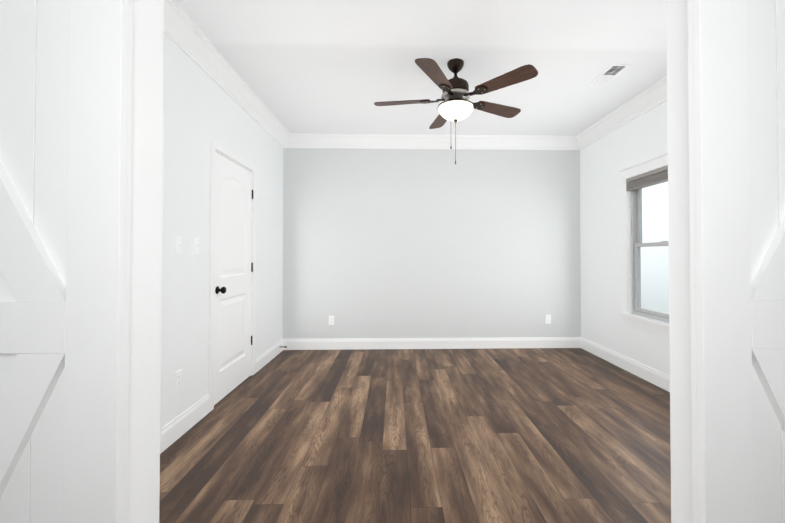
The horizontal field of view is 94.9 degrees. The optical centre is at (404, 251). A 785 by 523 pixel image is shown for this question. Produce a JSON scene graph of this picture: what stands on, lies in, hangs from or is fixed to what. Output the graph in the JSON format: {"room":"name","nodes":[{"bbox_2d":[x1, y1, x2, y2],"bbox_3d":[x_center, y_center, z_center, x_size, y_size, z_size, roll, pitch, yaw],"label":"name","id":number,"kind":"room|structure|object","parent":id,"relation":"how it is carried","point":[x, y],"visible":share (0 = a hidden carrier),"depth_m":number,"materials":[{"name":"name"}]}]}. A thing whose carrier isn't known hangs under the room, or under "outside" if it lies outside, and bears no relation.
{"room":"empty room","nodes":[
{"label":"empty room","id":0,"kind":"room"},
{"bbox_2d":[162,33,283,427],"bbox_3d":[-1.565,-0.136,2.812,0.120,2.740,3.590,0,-1,-1],"label":"wall","id":1,"kind":"structure","parent":0,"point":[201,107],"depth_m":2.61,"materials":[{"name":"paint"}]},
{"bbox_2d":[175,369,181,390],"bbox_3d":[-1.491,0.851,2.376,0.008,0.115,0.070,0,-1,-1],"label":"electrical outlet plate","id":2,"kind":"object","parent":1,"relation":"attached to","point":[178,379],"depth_m":2.37,"materials":[{"name":"plastic"}]},
{"bbox_2d":[161,394,209,452],"bbox_3d":[-1.490,1.161,2.471,0.015,0.138,0.577,0,-1,-1],"label":"baseboard","id":3,"kind":"structure","parent":1,"relation":"attached to","point":[176,428],"depth_m":2.42,"materials":[{"name":"paint"}]},
{"bbox_2d":[193,238,198,253],"bbox_3d":[-1.488,-0.034,2.588,0.024,0.115,0.070,0,-1,-1],"label":"switch plate","id":4,"kind":"object","parent":1,"relation":"attached to","point":[195,240],"depth_m":2.58,"materials":[{"name":"plastic"}]},
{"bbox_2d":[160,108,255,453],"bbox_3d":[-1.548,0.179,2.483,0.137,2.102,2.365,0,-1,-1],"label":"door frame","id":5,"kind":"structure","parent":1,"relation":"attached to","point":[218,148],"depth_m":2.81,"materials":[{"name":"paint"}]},
{"bbox_2d":[164,0,291,147],"bbox_3d":[-1.457,-1.426,2.837,0.098,0.158,3.360,0,-1,-1],"label":"crown molding","id":6,"kind":"structure","parent":1,"relation":"attached to","point":[183,32],"depth_m":2.78,"materials":[{"name":"paint"}]},
{"bbox_2d":[214,152,252,404],"bbox_3d":[-1.503,0.221,3.224,0.104,2.022,0.770,0,-1,-1],"label":"closet door","id":7,"kind":"structure","parent":1,"relation":"in","point":[233,271],"depth_m":3.18,"materials":[{"name":"paint"}]},
{"bbox_2d":[255,339,284,373],"bbox_3d":[-1.521,1.183,4.103,0.036,0.138,0.898,0,-1,-1],"label":"baseboard","id":8,"kind":"structure","parent":1,"relation":"attached to","point":[271,353],"depth_m":4.07,"materials":[{"name":"paint"}]},
{"bbox_2d":[159,348,670,522],"bbox_3d":[0.295,1.248,1.512,4.662,0.060,6.490,0,-1,-1],"label":"floor","id":9,"kind":"structure","parent":0,"point":[540,435],"depth_m":2.28,"materials":[{"name":"brown wood"}]},
{"bbox_2d":[174,0,666,135],"bbox_3d":[0.295,-1.552,1.548,4.662,0.060,6.490,0,-1,-1],"label":"ceiling","id":10,"kind":"structure","parent":0,"point":[324,66],"depth_m":2.77,"materials":[{"name":"paint"}]},
{"bbox_2d":[374,58,537,163],"bbox_3d":[0.386,-1.107,2.899,1.266,0.795,1.259,0,-1,-1],"label":"ceiling fan","id":11,"kind":"object","parent":10,"relation":"hanging from","point":[456,105],"visible":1,"depth_m":2.78,"materials":[{"name":"brown wood"}]},
{"bbox_2d":[589,64,629,85],"bbox_3d":[1.740,-1.495,3.071,0.146,0.015,0.350,0,-1,-1],"label":"ceiling vent","id":12,"kind":"object","parent":10,"relation":"in","point":[608,74],"visible":1,"depth_m":3.05,"materials":[{"name":"metal"}]},
{"bbox_2d":[283,148,580,338],"bbox_3d":[0.375,-0.111,4.718,4.098,2.740,0.120,0,-1,-1],"label":"wall","id":13,"kind":"structure","parent":0,"point":[412,243],"depth_m":4.66,"materials":[{"name":"paint"}]},
{"bbox_2d":[329,316,333,324],"bbox_3d":[-0.935,0.886,4.607,0.070,0.115,0.008,0,-1,-1],"label":"electrical outlet plate","id":14,"kind":"object","parent":13,"relation":"attached to","point":[331,318],"depth_m":4.61,"materials":[{"name":"plastic"}]},
{"bbox_2d":[285,337,580,349],"bbox_3d":[0.376,1.190,4.634,3.858,0.138,0.015,0,-1,-1],"label":"baseboard","id":15,"kind":"structure","parent":13,"relation":"attached to","point":[510,342],"depth_m":4.63,"materials":[{"name":"paint"}]},
{"bbox_2d":[292,133,582,149],"bbox_3d":[0.378,-1.403,4.626,3.858,0.158,0.098,0,-1,-1],"label":"crown molding","id":16,"kind":"structure","parent":13,"relation":"attached to","point":[299,140],"depth_m":4.62,"materials":[{"name":"paint"}]},
{"bbox_2d":[545,315,550,323],"bbox_3d":[1.873,0.887,4.680,0.070,0.115,0.008,0,-1,-1],"label":"electrical outlet plate","id":17,"kind":"object","parent":13,"relation":"attached to","point":[547,317],"depth_m":4.68,"materials":[{"name":"plastic"}]},
{"bbox_2d":[580,101,669,375],"bbox_3d":[2.411,-0.134,2.915,0.120,2.740,3.590,0,-1,-1],"label":"wall","id":18,"kind":"structure","parent":0,"point":[604,160],"depth_m":4.03,"materials":[{"name":"paint"}]},
{"bbox_2d":[576,76,666,147],"bbox_3d":[2.302,-1.425,2.934,0.098,0.158,3.360,0,-1,-1],"label":"crown molding","id":19,"kind":"structure","parent":18,"relation":"attached to","point":[655,95],"depth_m":3.69,"materials":[{"name":"paint"}]},
{"bbox_2d":[581,337,669,391],"bbox_3d":[2.345,1.167,2.877,0.015,0.138,3.550,0,-1,-1],"label":"baseboard","id":20,"kind":"structure","parent":18,"relation":"attached to","point":[662,380],"depth_m":3.70,"materials":[{"name":"paint"}]},
{"bbox_2d":[619,152,668,334],"bbox_3d":[2.369,-0.065,3.309,0.153,1.613,1.040,0,-1,-1],"label":"window","id":21,"kind":"structure","parent":18,"relation":"in","point":[639,176],"depth_m":3.65,"materials":[{"name":"plastic"}]},
{"bbox_3d":[0.309,-0.159,1.005,4.422,2.740,0.120,0,-1,-1],"label":"wall","id":22,"kind":"structure","parent":0,"visible":0},
{"bbox_2d":[128,0,692,522],"bbox_3d":[0.047,0.162,0.994,1.530,2.098,0.124,0,-1,-1],"label":"door frame","id":23,"kind":"structure","parent":22,"relation":"attached to","point":[146,266],"depth_m":1.01,"materials":[{"name":"paint"}]},
{"label":"outside","id":24,"kind":"structure","parent":0,"visible":0},
{"bbox_2d":[641,181,668,313],"bbox_3d":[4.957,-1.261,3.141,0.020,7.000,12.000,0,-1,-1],"label":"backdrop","id":25,"kind":"structure","parent":24,"point":[650,278],"depth_m":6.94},
{"bbox_3d":[0.050,-1.008,0.924,3.500,0.040,0.051,0,-1,-1],"label":"barn door rail","id":26,"kind":"object","parent":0,"visible":0},
{"bbox_2d":[0,0,132,522],"bbox_3d":[-1.074,0.037,0.866,0.780,2.315,0.052,0,-1,-1],"label":"barn door","id":27,"kind":"structure","parent":26,"relation":"hanging from","point":[65,143],"depth_m":0.86,"materials":[{"name":"paint"}]},
{"bbox_2d":[687,0,784,522],"bbox_3d":[1.135,0.037,0.923,0.780,2.315,0.052,0,-1,-1],"label":"barn door","id":28,"kind":"structure","parent":26,"relation":"hanging from","point":[736,81],"depth_m":0.91,"materials":[{"name":"paint"}]}
]}

